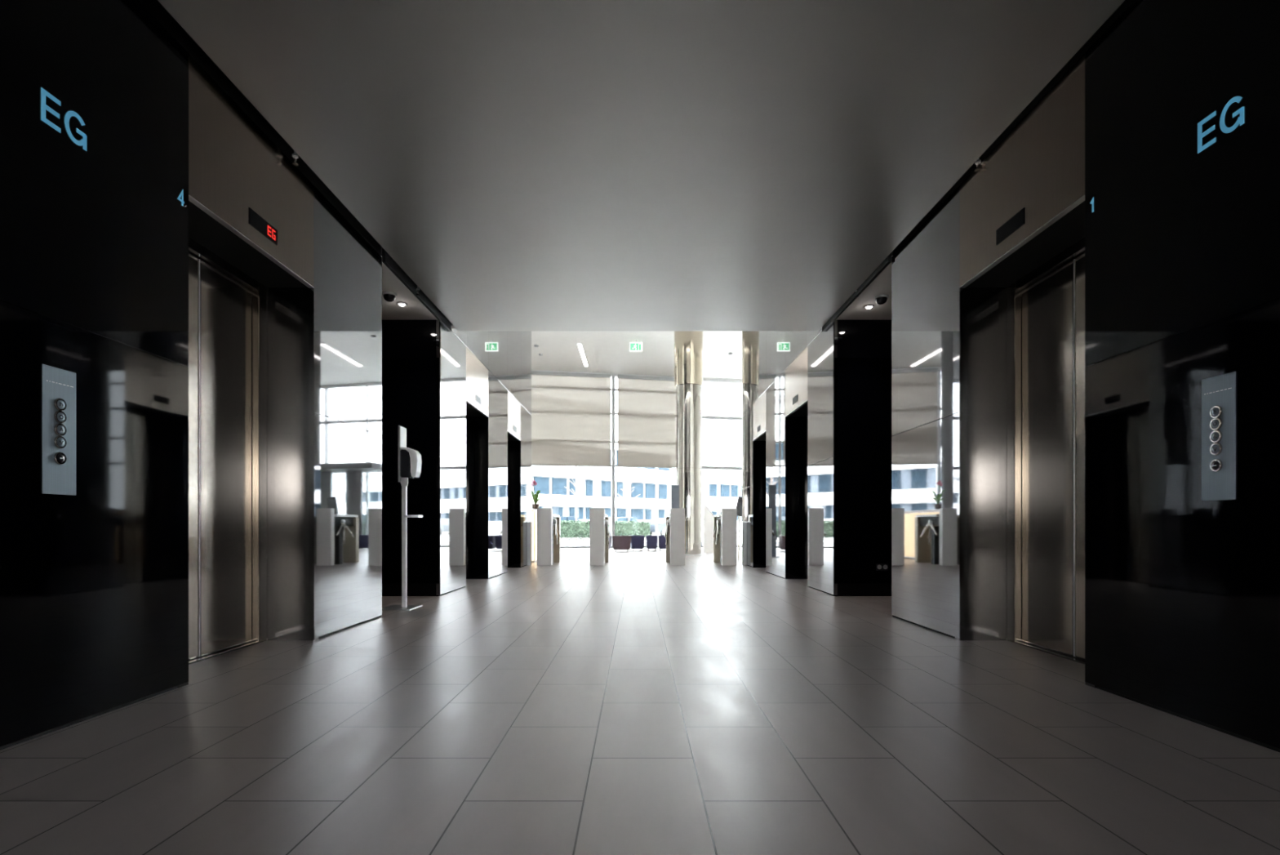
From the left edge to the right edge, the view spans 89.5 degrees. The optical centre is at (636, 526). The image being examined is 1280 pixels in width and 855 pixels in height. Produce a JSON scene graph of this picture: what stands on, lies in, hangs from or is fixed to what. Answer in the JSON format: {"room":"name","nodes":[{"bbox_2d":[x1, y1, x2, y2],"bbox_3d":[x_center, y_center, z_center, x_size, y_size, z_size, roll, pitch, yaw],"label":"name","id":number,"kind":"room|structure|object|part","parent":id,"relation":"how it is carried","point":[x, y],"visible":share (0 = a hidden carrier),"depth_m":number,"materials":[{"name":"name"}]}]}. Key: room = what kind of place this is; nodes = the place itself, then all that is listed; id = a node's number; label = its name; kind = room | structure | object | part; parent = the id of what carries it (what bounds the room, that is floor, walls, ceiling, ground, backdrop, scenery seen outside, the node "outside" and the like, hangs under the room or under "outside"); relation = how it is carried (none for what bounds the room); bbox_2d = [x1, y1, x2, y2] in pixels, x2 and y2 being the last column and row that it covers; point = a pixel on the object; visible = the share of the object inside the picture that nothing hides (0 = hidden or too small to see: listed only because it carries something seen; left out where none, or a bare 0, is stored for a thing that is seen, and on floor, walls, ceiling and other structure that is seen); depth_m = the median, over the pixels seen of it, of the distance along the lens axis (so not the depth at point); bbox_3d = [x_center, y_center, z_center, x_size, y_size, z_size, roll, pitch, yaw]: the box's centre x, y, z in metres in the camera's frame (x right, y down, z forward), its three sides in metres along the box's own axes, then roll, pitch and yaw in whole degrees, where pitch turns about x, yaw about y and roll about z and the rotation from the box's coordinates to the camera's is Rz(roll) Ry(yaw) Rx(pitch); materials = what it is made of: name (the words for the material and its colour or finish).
{"room":"lobby","nodes":[
{"label":"lobby","id":0,"kind":"room"},
{"bbox_2d":[0,0,382,746],"bbox_3d":[-1.965,-0.694,2.671,0.030,2.736,4.537,0,0,0],"label":"wall","id":1,"kind":"structure","parent":0,"point":[94,582],"depth_m":2.41,"materials":[{"name":"black glass"}]},
{"bbox_2d":[42,364,75,495],"bbox_3d":[-1.944,-0.322,2.179,0.011,0.425,0.127,0,0,0],"label":"panel","id":2,"kind":"object","parent":1,"relation":"attached to","point":[59,385],"visible":1,"depth_m":2.17,"materials":[{"name":"metal"}]},
{"bbox_2d":[40,87,87,151],"bbox_3d":[-1.948,-1.384,2.199,0.002,0.109,0.174,0,0,0],"label":"sign","id":3,"kind":"object","parent":1,"relation":"attached to","point":[68,114],"visible":1,"depth_m":2.18,"materials":[{"name":"plastic"}]},
{"bbox_2d":[0,684,177,750],"bbox_3d":[-1.968,0.680,-0.695,0.024,0.011,7.006,0,0,0],"label":"baseboard","id":4,"kind":"structure","parent":1,"relation":"attached to","point":[175,686],"depth_m":2.27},
{"bbox_2d":[177,189,184,206],"bbox_3d":[-1.948,-1.412,2.758,0.002,0.072,0.040,0,0,0],"label":"lift number","id":5,"kind":"object","parent":1,"relation":"attached to","point":[182,191],"visible":1,"depth_m":2.77,"materials":[{"name":"plastic"}]},
{"bbox_2d":[138,0,381,256],"bbox_3d":[-1.974,-2.224,-0.032,0.033,0.317,9.937,0,0,0],"label":"trim","id":6,"kind":"structure","parent":1,"relation":"attached to","point":[154,7],"depth_m":3.23,"materials":[{"name":"metal"}]},
{"bbox_2d":[318,614,381,638],"bbox_3d":[-1.968,0.680,4.420,0.024,0.011,1.036,0,0,0],"label":"baseboard","id":7,"kind":"structure","parent":1,"relation":"attached to","point":[380,615],"depth_m":4.37,"materials":[{"name":"black"}]},
{"bbox_2d":[382,247,451,331],"bbox_3d":[-1.937,-2.195,5.824,0.024,0.335,1.767,0,0,0],"label":"trim","id":8,"kind":"structure","parent":1,"relation":"attached to","point":[387,260],"depth_m":5.56,"materials":[{"name":"metal"}]},
{"bbox_2d":[381,255,437,319],"bbox_3d":[-3.277,-2.058,5.655,2.645,0.032,1.428,0,0,0],"label":"ceiling","id":9,"kind":"structure","parent":0,"point":[415,309],"depth_m":5.94,"materials":[{"name":"paint"}]},
{"bbox_2d":[382,291,396,302],"bbox_3d":[-2.170,-2.008,5.660,0.124,0.068,0.124,0,0,0],"label":"dome camera","id":10,"kind":"object","parent":9,"relation":"attached to","point":[389,296],"visible":1,"depth_m":5.62,"materials":[{"name":"plastic"}]},
{"bbox_2d":[396,302,407,306],"bbox_3d":[-2.150,-2.031,5.910,0.090,0.022,0.090,0,0,0],"label":"recessed light","id":11,"kind":"object","parent":9,"relation":"in","point":[401,304],"visible":1,"depth_m":5.89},
{"bbox_2d":[382,320,439,595],"bbox_3d":[-3.275,-2.157,6.835,2.650,5.686,0.929,0,0,0],"label":"wall","id":12,"kind":"structure","parent":0,"point":[408,346],"depth_m":6.37,"materials":[{"name":"black glass"}]},
{"bbox_2d":[435,320,531,595],"bbox_3d":[-1.965,-2.163,9.155,0.030,5.674,5.570,0,0,0],"label":"wall","id":13,"kind":"structure","parent":0,"point":[451,476],"depth_m":8.00,"materials":[{"name":"grey mirror"}]},
{"bbox_2d":[435,586,464,595],"bbox_3d":[-1.968,0.680,6.870,0.024,0.011,0.996,0,0,0],"label":"baseboard","id":14,"kind":"structure","parent":13,"relation":"attached to","point":[464,586],"depth_m":6.75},
{"bbox_2d":[531,331,742,380],"bbox_3d":[0.750,-5.100,15.415,19.900,0.200,16.970,0,0,0],"label":"ceiling","id":15,"kind":"structure","parent":0,"point":[606,352],"depth_m":18.60,"materials":[{"name":"paint"}]},
{"bbox_2d":[577,342,588,366],"bbox_3d":[-1.560,-4.975,18.750,0.130,0.050,2.440,0,0,0],"label":"linear light","id":16,"kind":"object","parent":15,"relation":"attached to","point":[580,344],"visible":1,"depth_m":18.55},
{"bbox_2d":[629,339,642,351],"bbox_3d":[-0.020,-4.842,17.250,0.340,0.316,0.047,0,0,0],"label":"exit sign","id":17,"kind":"object","parent":15,"relation":"hanging from","point":[636,346],"visible":1,"depth_m":17.23,"materials":[{"name":"plastic"}]},
{"bbox_2d":[0,546,1279,854],"bbox_3d":[0.750,0.746,6.275,19.900,0.120,34.950,0,0,0],"label":"floor","id":18,"kind":"structure","parent":0,"point":[636,703],"depth_m":2.03,"materials":[{"name":"tile"}]},
{"bbox_2d":[177,53,318,687],"bbox_3d":[-2.223,-0.688,3.355,0.555,2.748,1.210,0,0,0],"label":"elevator","id":19,"kind":"object","parent":18,"relation":"on","point":[251,366],"visible":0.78,"depth_m":3.62,"materials":[{"name":"metal"}]},
{"bbox_3d":[-2.287,-0.357,3.127,0.030,2.063,0.451,0,0,0],"label":"door","id":20,"kind":"part","parent":19,"relation":"part of","materials":[{"name":"metal"}]},
{"bbox_3d":[-2.272,0.682,3.355,0.075,0.008,1.090,0,0,0],"label":"sill","id":21,"kind":"part","parent":19,"relation":"part of","materials":[{"name":"metal"}]},
{"bbox_3d":[-2.287,-0.357,3.583,0.030,2.063,0.451,0,0,0],"label":"door","id":22,"kind":"part","parent":19,"relation":"part of","materials":[{"name":"metal"}]},
{"bbox_3d":[-1.965,-1.754,3.355,0.030,0.617,1.088,0,0,0],"label":"header panel","id":23,"kind":"part","parent":19,"relation":"part of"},
{"bbox_3d":[-2.266,-0.380,3.856,0.068,2.131,0.087,0,0,0],"label":"door frame","id":24,"kind":"part","parent":19,"relation":"part of","materials":[{"name":"metal"}]},
{"bbox_2d":[382,425,422,609],"bbox_3d":[-1.982,-0.082,5.460,0.306,1.535,0.320,0,0,0],"label":"stand","id":25,"kind":"object","parent":18,"relation":"on","point":[410,461],"visible":0.99,"depth_m":5.44,"materials":[{"name":"white plastic"}]},
{"bbox_3d":[-1.989,-0.612,5.460,0.012,0.475,0.140,0,0,0],"label":"plate","id":26,"kind":"part","parent":25,"relation":"part of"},
{"bbox_3d":[-2.000,0.683,5.460,0.270,0.006,0.320,0,0,0],"label":"plate","id":27,"kind":"part","parent":25,"relation":"part of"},
{"bbox_3d":[-1.980,-0.754,5.470,0.006,0.180,0.150,0,0,0],"label":"sign plate","id":28,"kind":"part","parent":25,"relation":"part of","materials":[{"name":"white plastic"}]},
{"bbox_2d":[400,447,422,477],"bbox_3d":[-1.909,-0.542,5.460,0.144,0.247,0.116,0,0,0],"label":"dispenser","id":29,"kind":"object","parent":25,"relation":"on","point":[411,461],"depth_m":5.40,"materials":[{"name":"white plastic"}]},
{"bbox_2d":[404,515,422,517],"bbox_3d":[-1.889,-0.089,5.460,0.121,0.020,0.110,0,0,0],"label":"drip tray","id":30,"kind":"object","parent":25,"relation":"on","point":[405,516],"depth_m":5.40,"materials":[{"name":"metal"}]},
{"bbox_2d":[464,346,488,586],"bbox_3d":[-2.223,-0.688,7.925,0.554,2.748,1.230,0,0,0],"label":"elevator","id":31,"kind":"object","parent":18,"relation":"on","point":[477,374],"visible":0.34,"depth_m":8.48,"materials":[{"name":"black metal"}]},
{"bbox_3d":[-2.266,-0.380,8.435,0.068,2.131,0.087,0,0,0],"label":"door frame","id":32,"kind":"part","parent":31,"relation":"part of","materials":[{"name":"metal"}]},
{"bbox_3d":[-1.965,-1.754,7.925,0.030,0.617,1.108,0,0,0],"label":"header panel","id":33,"kind":"part","parent":31,"relation":"part of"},
{"bbox_2d":[506,391,521,572],"bbox_3d":[-2.223,-0.688,10.293,0.554,2.748,1.215,0,0,0],"label":"elevator","id":34,"kind":"object","parent":18,"relation":"on","point":[513,405],"visible":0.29,"depth_m":10.84,"materials":[{"name":"black metal"}]},
{"bbox_3d":[-1.965,-1.754,10.293,0.030,0.617,1.093,0,0,0],"label":"header panel","id":35,"kind":"part","parent":34,"relation":"part of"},
{"bbox_2d":[527,521,531,565],"bbox_3d":[-1.915,0.296,11.500,0.066,0.780,0.126,0,0,0],"label":"barrier post","id":36,"kind":"object","parent":18,"relation":"on","point":[529,523],"visible":1,"depth_m":11.44,"materials":[{"name":"metal"}]},
{"bbox_2d":[531,508,537,562],"bbox_3d":[-2.280,0.171,13.500,0.720,1.030,2.320,0,0,0],"label":"pedestal","id":37,"kind":"object","parent":18,"relation":"on","point":[534,511],"depth_m":12.37,"materials":[{"name":"white paint"}]},
{"bbox_2d":[531,511,533,559],"bbox_3d":[-2.280,0.176,12.364,0.620,0.920,0.011,0,0,0],"label":"light","id":38,"kind":"object","parent":37,"relation":"attached to","point":[532,513],"depth_m":12.36,"materials":[{"name":"white"}]},
{"bbox_2d":[535,511,537,559],"bbox_3d":[-1.944,0.176,13.500,0.011,0.920,2.200,0,0,0],"label":"light","id":39,"kind":"object","parent":37,"relation":"attached to","point":[535,512],"depth_m":12.46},
{"bbox_2d":[531,480,543,508],"bbox_3d":[-1.979,-0.628,12.586,0.322,0.568,0.381,0,0,0],"label":"potted orchid","id":40,"kind":"object","parent":37,"relation":"on","point":[535,496],"visible":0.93,"depth_m":12.57,"materials":[{"name":"plant"}]},
{"bbox_3d":[-1.975,-0.394,12.600,0.150,0.100,0.150,0,0,0],"label":"pot","id":41,"kind":"part","parent":40,"relation":"part of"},
{"bbox_2d":[537,507,559,565],"bbox_3d":[-1.606,0.178,11.960,0.329,1.015,1.080,0,0,0],"label":"turnstile","id":42,"kind":"object","parent":18,"relation":"on","point":[548,523],"visible":1,"depth_m":11.42,"materials":[{"name":"white paint"}]},
{"bbox_3d":[-1.615,0.337,11.870,0.150,0.699,0.140,0,0,0],"label":"support post","id":43,"kind":"part","parent":42,"relation":"part of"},
{"bbox_3d":[-1.476,0.026,11.698,0.030,0.264,0.362,0,0,-7],"label":"arm","id":44,"kind":"part","parent":42,"relation":"part of","materials":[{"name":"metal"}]},
{"bbox_3d":[-1.476,0.114,11.840,0.030,0.421,0.098,0,0,-34],"label":"arm","id":45,"kind":"part","parent":42,"relation":"part of","materials":[{"name":"metal"}]},
{"bbox_2d":[531,369,613,547],"bbox_3d":[-3.190,-2.155,20.680,4.905,5.681,0.190,0,0,-10],"label":"window","id":46,"kind":"structure","parent":18,"relation":"on","point":[611,374],"depth_m":20.85,"materials":[{"name":"grey metal"}]},
{"bbox_2d":[531,370,610,466],"bbox_3d":[-3.158,-3.442,20.518,4.700,2.996,0.100,0,0,-10],"label":"roller blind","id":47,"kind":"object","parent":46,"relation":"attached to","point":[571,411],"visible":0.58,"depth_m":20.71,"materials":[{"name":"fabric"}]},
{"bbox_3d":[-3.158,-1.959,20.518,4.680,0.030,0.020,0,0,-10],"label":"rail","id":48,"kind":"part","parent":47,"relation":"part of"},
{"bbox_3d":[-3.169,0.655,20.689,4.860,0.059,0.140,0,0,-10],"label":"sill","id":49,"kind":"part","parent":46,"relation":"part of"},
{"bbox_2d":[589,507,609,565],"bbox_3d":[-0.671,0.178,11.960,0.329,1.015,1.080,0,0,0],"label":"turnstile","id":50,"kind":"object","parent":18,"relation":"on","point":[599,535],"visible":1,"depth_m":11.42,"materials":[{"name":"white paint"}]},
{"bbox_3d":[-0.541,0.026,11.698,0.030,0.264,0.362,0,0,-7],"label":"arm","id":51,"kind":"part","parent":50,"relation":"part of","materials":[{"name":"metal"}]},
{"bbox_2d":[608,534,612,549],"bbox_3d":[-1.001,0.466,18.986,0.496,0.440,0.568,0,0,6],"label":"lounge chair","id":52,"kind":"object","parent":18,"relation":"on","point":[611,535],"visible":0.12,"depth_m":18.94,"materials":[{"name":"grey fabric"}]},
{"bbox_2d":[612,535,631,551],"bbox_3d":[-0.429,0.466,18.286,0.536,0.440,0.568,0,0,-3],"label":"lounge chair","id":53,"kind":"object","parent":18,"relation":"on","point":[620,542],"visible":0.92,"depth_m":18.02,"materials":[{"name":"fabric"}]},
{"bbox_2d":[630,534,644,550],"bbox_3d":[0.001,0.466,18.986,0.397,0.440,0.568,0,0,-6],"label":"lounge chair","id":54,"kind":"object","parent":18,"relation":"on","point":[637,540],"visible":0.96,"depth_m":18.72,"materials":[{"name":"blue fabric"}]},
{"bbox_2d":[611,373,674,547],"bbox_3d":[0.458,-2.155,21.404,2.629,5.681,0.190,0,0,-13],"label":"window","id":55,"kind":"structure","parent":18,"relation":"on","point":[614,389],"depth_m":21.04,"materials":[{"name":"grey metal"}]},
{"bbox_2d":[617,374,675,467],"bbox_3d":[0.453,-3.442,21.234,2.214,2.996,0.101,0,0,-13],"label":"roller blind","id":56,"kind":"object","parent":55,"relation":"attached to","point":[646,405],"visible":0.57,"depth_m":21.20,"materials":[{"name":"fabric"}]},
{"bbox_3d":[0.453,-1.959,21.234,2.194,0.030,0.020,0,0,-13],"label":"rail","id":57,"kind":"part","parent":56,"relation":"part of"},
{"bbox_2d":[645,534,657,550],"bbox_3d":[0.440,0.466,18.986,0.338,0.440,0.568,0,0,0],"label":"lounge chair","id":58,"kind":"object","parent":18,"relation":"on","point":[651,540],"visible":0.97,"depth_m":18.72,"materials":[{"name":"blue fabric"}]},
{"bbox_2d":[657,534,666,550],"bbox_3d":[0.800,0.466,18.986,0.338,0.440,0.568,0,0,0],"label":"lounge chair","id":59,"kind":"object","parent":18,"relation":"on","point":[661,539],"visible":0.52,"depth_m":18.72,"materials":[{"name":"blue fabric"}]},
{"bbox_2d":[664,507,684,565],"bbox_3d":[0.688,0.178,11.960,0.329,1.015,1.080,0,0,0],"label":"turnstile","id":60,"kind":"object","parent":18,"relation":"on","point":[674,535],"visible":1,"depth_m":11.42,"materials":[{"name":"white paint"}]},
{"bbox_3d":[0.558,0.026,11.698,0.030,0.264,0.362,0,0,7],"label":"arm","id":61,"kind":"part","parent":60,"relation":"part of","materials":[{"name":"metal"}]},
{"bbox_2d":[671,484,679,507],"bbox_3d":[0.860,-0.127,14.500,0.280,1.625,0.240,0,0,0],"label":"info totem","id":62,"kind":"object","parent":18,"relation":"on","point":[674,488],"visible":0.26,"depth_m":14.47,"materials":[{"name":"metal"}]},
{"bbox_2d":[674,331,702,555],"bbox_3d":[1.265,-2.156,15.800,0.710,5.684,0.710,0,0,0],"label":"steel column","id":63,"kind":"structure","parent":18,"relation":"on","point":[688,345],"depth_m":15.51,"materials":[{"name":"metal"}]},
{"bbox_2d":[703,503,714,552],"bbox_3d":[1.922,0.037,17.200,0.294,1.298,0.040,0,0,0],"label":"balustrade","id":64,"kind":"object","parent":18,"relation":"on","point":[708,515],"visible":0.94,"depth_m":17.18,"materials":[{"name":"white plastic"}]},
{"bbox_3d":[1.922,-0.445,17.200,0.294,0.334,0.036,0,0,0],"label":"handrail","id":65,"kind":"part","parent":64,"relation":"part of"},
{"bbox_2d":[701,377,742,546],"bbox_3d":[2.794,-2.155,21.914,2.242,5.681,0.190,0,0,-12],"label":"window","id":66,"kind":"structure","parent":18,"relation":"on","point":[704,380],"depth_m":21.89,"materials":[{"name":"grey metal"}]},
{"bbox_2d":[713,507,737,565],"bbox_3d":[1.606,0.178,11.960,0.329,1.015,1.080,0,0,0],"label":"turnstile","id":67,"kind":"object","parent":18,"relation":"on","point":[725,524],"visible":1,"depth_m":11.42,"materials":[{"name":"white paint"}]},
{"bbox_3d":[1.476,0.114,11.840,0.030,0.421,0.098,0,0,34],"label":"arm","id":68,"kind":"part","parent":67,"relation":"part of","materials":[{"name":"metal"}]},
{"bbox_3d":[1.476,0.026,11.698,0.030,0.264,0.362,0,0,7],"label":"arm","id":69,"kind":"part","parent":67,"relation":"part of","materials":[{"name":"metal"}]},
{"bbox_3d":[1.615,0.337,11.870,0.150,0.699,0.140,0,0,0],"label":"support post","id":70,"kind":"part","parent":67,"relation":"part of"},
{"bbox_2d":[736,496,742,562],"bbox_3d":[2.030,0.044,12.600,0.271,1.283,0.200,0,0,0],"label":"terminal","id":71,"kind":"object","parent":18,"relation":"on","point":[739,506],"visible":0.52,"depth_m":12.58,"materials":[{"name":"metal"}]},
{"bbox_3d":[1.995,0.196,12.600,0.200,0.980,0.200,0,0,0],"label":"post","id":72,"kind":"part","parent":71,"relation":"part of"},
{"bbox_2d":[742,521,746,565],"bbox_3d":[1.915,0.296,11.500,0.066,0.780,0.126,0,0,0],"label":"barrier post","id":73,"kind":"object","parent":18,"relation":"on","point":[744,523],"visible":1,"depth_m":11.44,"materials":[{"name":"metal"}]},
{"bbox_2d":[752,391,767,572],"bbox_3d":[2.223,-0.688,10.293,0.554,2.748,1.215,0,0,0],"label":"elevator","id":74,"kind":"object","parent":18,"relation":"on","point":[759,406],"visible":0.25,"depth_m":10.84,"materials":[{"name":"black metal"}]},
{"bbox_3d":[1.965,-1.754,10.293,0.030,0.617,1.093,0,0,0],"label":"header panel","id":75,"kind":"part","parent":74,"relation":"part of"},
{"bbox_2d":[784,346,809,586],"bbox_3d":[2.223,-0.688,7.925,0.554,2.748,1.230,0,0,0],"label":"elevator","id":76,"kind":"object","parent":18,"relation":"on","point":[796,374],"visible":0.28,"depth_m":8.48,"materials":[{"name":"black metal"}]},
{"bbox_3d":[1.965,-1.754,7.925,0.030,0.617,1.108,0,0,0],"label":"header panel","id":77,"kind":"part","parent":76,"relation":"part of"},
{"bbox_3d":[2.266,-0.380,8.435,0.068,2.131,0.087,0,0,0],"label":"door frame","id":78,"kind":"part","parent":76,"relation":"part of","materials":[{"name":"metal"}]},
{"bbox_2d":[955,53,1096,687],"bbox_3d":[2.223,-0.688,3.355,0.554,2.748,1.210,0,0,0],"label":"elevator","id":79,"kind":"object","parent":18,"relation":"on","point":[1022,411],"visible":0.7,"depth_m":3.63,"materials":[{"name":"metal"}]},
{"bbox_3d":[2.266,-0.380,3.856,0.068,2.131,0.087,0,0,0],"label":"door frame","id":80,"kind":"part","parent":79,"relation":"part of","materials":[{"name":"metal"}]},
{"bbox_3d":[1.965,-1.754,3.355,0.030,0.617,1.088,0,0,0],"label":"header panel","id":81,"kind":"part","parent":79,"relation":"part of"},
{"bbox_3d":[2.287,-0.357,3.583,0.030,2.063,0.451,0,0,0],"label":"door","id":82,"kind":"part","parent":79,"relation":"part of","materials":[{"name":"metal"}]},
{"bbox_3d":[2.272,0.682,3.355,0.075,0.008,1.090,0,0,0],"label":"sill","id":83,"kind":"part","parent":79,"relation":"part of","materials":[{"name":"metal"}]},
{"bbox_3d":[2.287,-0.357,3.127,0.030,2.063,0.451,0,0,0],"label":"door","id":84,"kind":"part","parent":79,"relation":"part of","materials":[{"name":"metal"}]},
{"bbox_2d":[157,0,1124,331],"bbox_3d":[0.018,-2.077,0.905,3.795,0.030,11.811,0,0,0],"label":"ceiling","id":85,"kind":"structure","parent":0,"point":[527,165],"depth_m":3.30,"materials":[{"name":"paint"}]},
{"bbox_2d":[292,150,298,165],"bbox_3d":[-1.905,-2.166,3.600,0.032,0.292,0.032,0,0,0],"label":"sprinkler head","id":86,"kind":"object","parent":85,"relation":"attached to","point":[295,155],"visible":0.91,"depth_m":3.60},
{"bbox_2d":[416,285,419,295],"bbox_3d":[-1.905,-2.166,5.620,0.032,0.292,0.032,0,0,0],"label":"sprinkler head","id":87,"kind":"object","parent":85,"relation":"attached to","point":[417,288],"visible":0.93,"depth_m":5.61},
{"bbox_2d":[974,158,981,171],"bbox_3d":[1.933,-2.166,3.660,0.032,0.292,0.032,0,0,0],"label":"sprinkler head","id":88,"kind":"object","parent":85,"relation":"attached to","point":[978,161],"visible":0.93,"depth_m":3.65},
{"bbox_2d":[742,320,837,595],"bbox_3d":[1.965,-2.163,9.155,0.030,5.674,5.570,0,0,0],"label":"wall","id":89,"kind":"structure","parent":0,"point":[822,492],"depth_m":8.14,"materials":[{"name":"grey mirror"}]},
{"bbox_2d":[809,586,837,595],"bbox_3d":[1.968,0.680,6.870,0.024,0.011,0.996,0,0,0],"label":"baseboard","id":90,"kind":"structure","parent":89,"relation":"attached to","point":[810,586],"depth_m":6.74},
{"bbox_2d":[833,320,891,595],"bbox_3d":[3.275,-2.157,6.835,2.650,5.686,0.929,0,0,0],"label":"wall","id":91,"kind":"structure","parent":0,"point":[864,346],"depth_m":6.37,"materials":[{"name":"black glass"}]},
{"bbox_2d":[875,563,888,570],"bbox_3d":[2.420,0.396,6.365,0.120,0.070,0.011,0,0,0],"label":"power socket","id":92,"kind":"object","parent":91,"relation":"attached to","point":[879,566],"visible":1,"depth_m":6.36,"materials":[{"name":"plastic"}]},
{"bbox_2d":[835,255,893,319],"bbox_3d":[3.277,-2.058,5.655,2.645,0.032,1.428,0,0,0],"label":"ceiling","id":93,"kind":"structure","parent":0,"point":[882,284],"depth_m":5.92,"materials":[{"name":"paint"}]},
{"bbox_2d":[863,304,874,309],"bbox_3d":[2.150,-2.031,5.980,0.090,0.022,0.090,0,0,0],"label":"recessed light","id":94,"kind":"object","parent":93,"relation":"in","point":[868,306],"visible":1,"depth_m":5.96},
{"bbox_2d":[873,293,888,304],"bbox_3d":[2.170,-2.008,5.730,0.124,0.068,0.124,0,0,0],"label":"dome camera","id":95,"kind":"object","parent":93,"relation":"attached to","point":[882,299],"visible":1,"depth_m":5.69,"materials":[{"name":"plastic"}]},
{"bbox_2d":[891,0,1279,748],"bbox_3d":[1.965,-0.694,2.671,0.030,2.736,4.537,0,0,0],"label":"wall","id":96,"kind":"structure","parent":0,"point":[1182,589],"depth_m":2.39,"materials":[{"name":"black glass"}]},
{"bbox_2d":[822,253,891,331],"bbox_3d":[1.937,-2.195,5.824,0.024,0.335,1.767,0,0,0],"label":"trim","id":97,"kind":"structure","parent":96,"relation":"attached to","point":[887,260],"depth_m":5.57,"materials":[{"name":"metal"}]},
{"bbox_2d":[892,614,955,638],"bbox_3d":[1.968,0.680,4.420,0.024,0.011,1.036,0,0,0],"label":"baseboard","id":98,"kind":"structure","parent":96,"relation":"attached to","point":[892,615],"depth_m":4.38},
{"bbox_2d":[893,0,1134,255],"bbox_3d":[1.974,-2.224,-0.032,0.033,0.317,9.937,0,0,0],"label":"trim","id":99,"kind":"structure","parent":96,"relation":"attached to","point":[1125,5],"depth_m":3.20,"materials":[{"name":"metal"}]},
{"bbox_2d":[1089,196,1093,212],"bbox_3d":[1.948,-1.375,2.764,0.002,0.062,0.021,0,0,0],"label":"number","id":100,"kind":"object","parent":96,"relation":"attached to","point":[1092,200],"visible":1,"depth_m":2.76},
{"bbox_2d":[1096,685,1279,751],"bbox_3d":[1.968,0.680,-0.695,0.024,0.011,7.006,0,0,0],"label":"baseboard","id":101,"kind":"structure","parent":96,"relation":"attached to","point":[1275,748],"depth_m":2.26,"materials":[{"name":"black"}]},
{"bbox_2d":[1201,371,1235,500],"bbox_3d":[1.944,-0.297,2.163,0.011,0.417,0.126,0,0,0],"label":"panel","id":102,"kind":"object","parent":96,"relation":"attached to","point":[1219,392],"visible":1,"depth_m":2.15,"materials":[{"name":"metal"}]},
{"bbox_2d":[1197,96,1244,153],"bbox_3d":[1.948,-1.348,2.157,0.002,0.107,0.171,0,0,0],"label":"sign","id":103,"kind":"object","parent":96,"relation":"attached to","point":[1224,128],"visible":1,"depth_m":2.15,"materials":[{"name":"plastic"}]},
{"label":"outside","id":104,"kind":"structure","parent":0,"visible":0},
{"bbox_2d":[560,533,742,546],"bbox_3d":[15.000,0.861,92.000,210.000,0.250,136.000,0,0,0],"label":"ground","id":105,"kind":"structure","parent":104,"point":[740,534],"depth_m":35.53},
{"bbox_2d":[559,515,586,537],"bbox_3d":[-5.009,0.021,41.991,4.258,1.429,1.800,0,0,-43],"label":"parked car","id":106,"kind":"object","parent":105,"relation":"on","point":[562,517],"visible":0.08,"depth_m":41.51,"materials":[{"name":"paint"}]},
{"bbox_2d":[564,466,586,539],"bbox_3d":[-3.307,-1.564,34.067,1.050,4.601,1.223,0,0,-14],"label":"young tree","id":107,"kind":"object","parent":105,"relation":"on","point":[575,494],"visible":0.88,"depth_m":33.96,"materials":[{"name":"plant"}]},
{"bbox_2d":[560,520,609,541],"bbox_3d":[-3.380,0.215,26.593,4.529,1.049,0.817,0,0,0],"label":"hedge","id":108,"kind":"object","parent":105,"relation":"on","point":[580,528],"visible":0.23,"depth_m":26.32,"materials":[{"name":"green plant"}]},
{"bbox_2d":[531,406,675,534],"bbox_3d":[-13.256,-4.714,55.636,31.900,10.900,16.550,0,0,-43],"label":"office building","id":109,"kind":"structure","parent":105,"relation":"on","point":[551,481],"depth_m":54.66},
{"bbox_2d":[608,516,637,534],"bbox_3d":[-1.209,0.021,44.991,4.258,1.429,1.800,0,0,-43],"label":"parked car","id":110,"kind":"object","parent":105,"relation":"on","point":[616,518],"visible":0.05,"depth_m":44.10,"materials":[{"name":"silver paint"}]},
{"bbox_2d":[616,466,639,520],"bbox_3d":[-0.477,-1.464,36.109,1.076,4.401,0.853,0,0,32],"label":"young tree","id":111,"kind":"object","parent":105,"relation":"on","point":[628,475],"visible":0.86,"depth_m":35.98,"materials":[{"name":"plant"}]},
{"bbox_2d":[614,520,650,537],"bbox_3d":[-0.223,0.226,26.899,1.613,1.026,0.791,0,0,0],"label":"hedge","id":112,"kind":"object","parent":105,"relation":"on","point":[631,527],"visible":0.85,"depth_m":26.62,"materials":[{"name":"green plant"}]},
{"bbox_2d":[560,541,742,545],"bbox_3d":[2.500,0.666,25.325,55.000,0.160,0.250,0,0,0],"label":"kerb","id":113,"kind":"object","parent":105,"relation":"on","point":[562,543],"depth_m":25.20,"materials":[{"name":"stone"}]},
{"bbox_2d":[655,467,657,541],"bbox_3d":[0.820,-1.814,31.000,0.440,5.100,0.200,0,0,0],"label":"street lamp","id":114,"kind":"object","parent":105,"relation":"on","point":[656,468],"visible":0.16,"depth_m":30.96,"materials":[{"name":"metal"}]},
{"bbox_2d":[648,517,666,534],"bbox_3d":[2.391,0.021,47.991,4.258,1.429,1.800,0,0,-43],"label":"parked car","id":115,"kind":"object","parent":105,"relation":"on","point":[661,521],"visible":0.19,"depth_m":46.41,"materials":[{"name":"paint"}]},
{"bbox_2d":[673,462,742,533],"bbox_3d":[16.795,-2.914,82.616,34.400,7.300,16.550,0,0,-34],"label":"office building","id":116,"kind":"structure","parent":105,"relation":"on","point":[721,488],"depth_m":67.76,"materials":[{"name":"concrete"}]}
]}

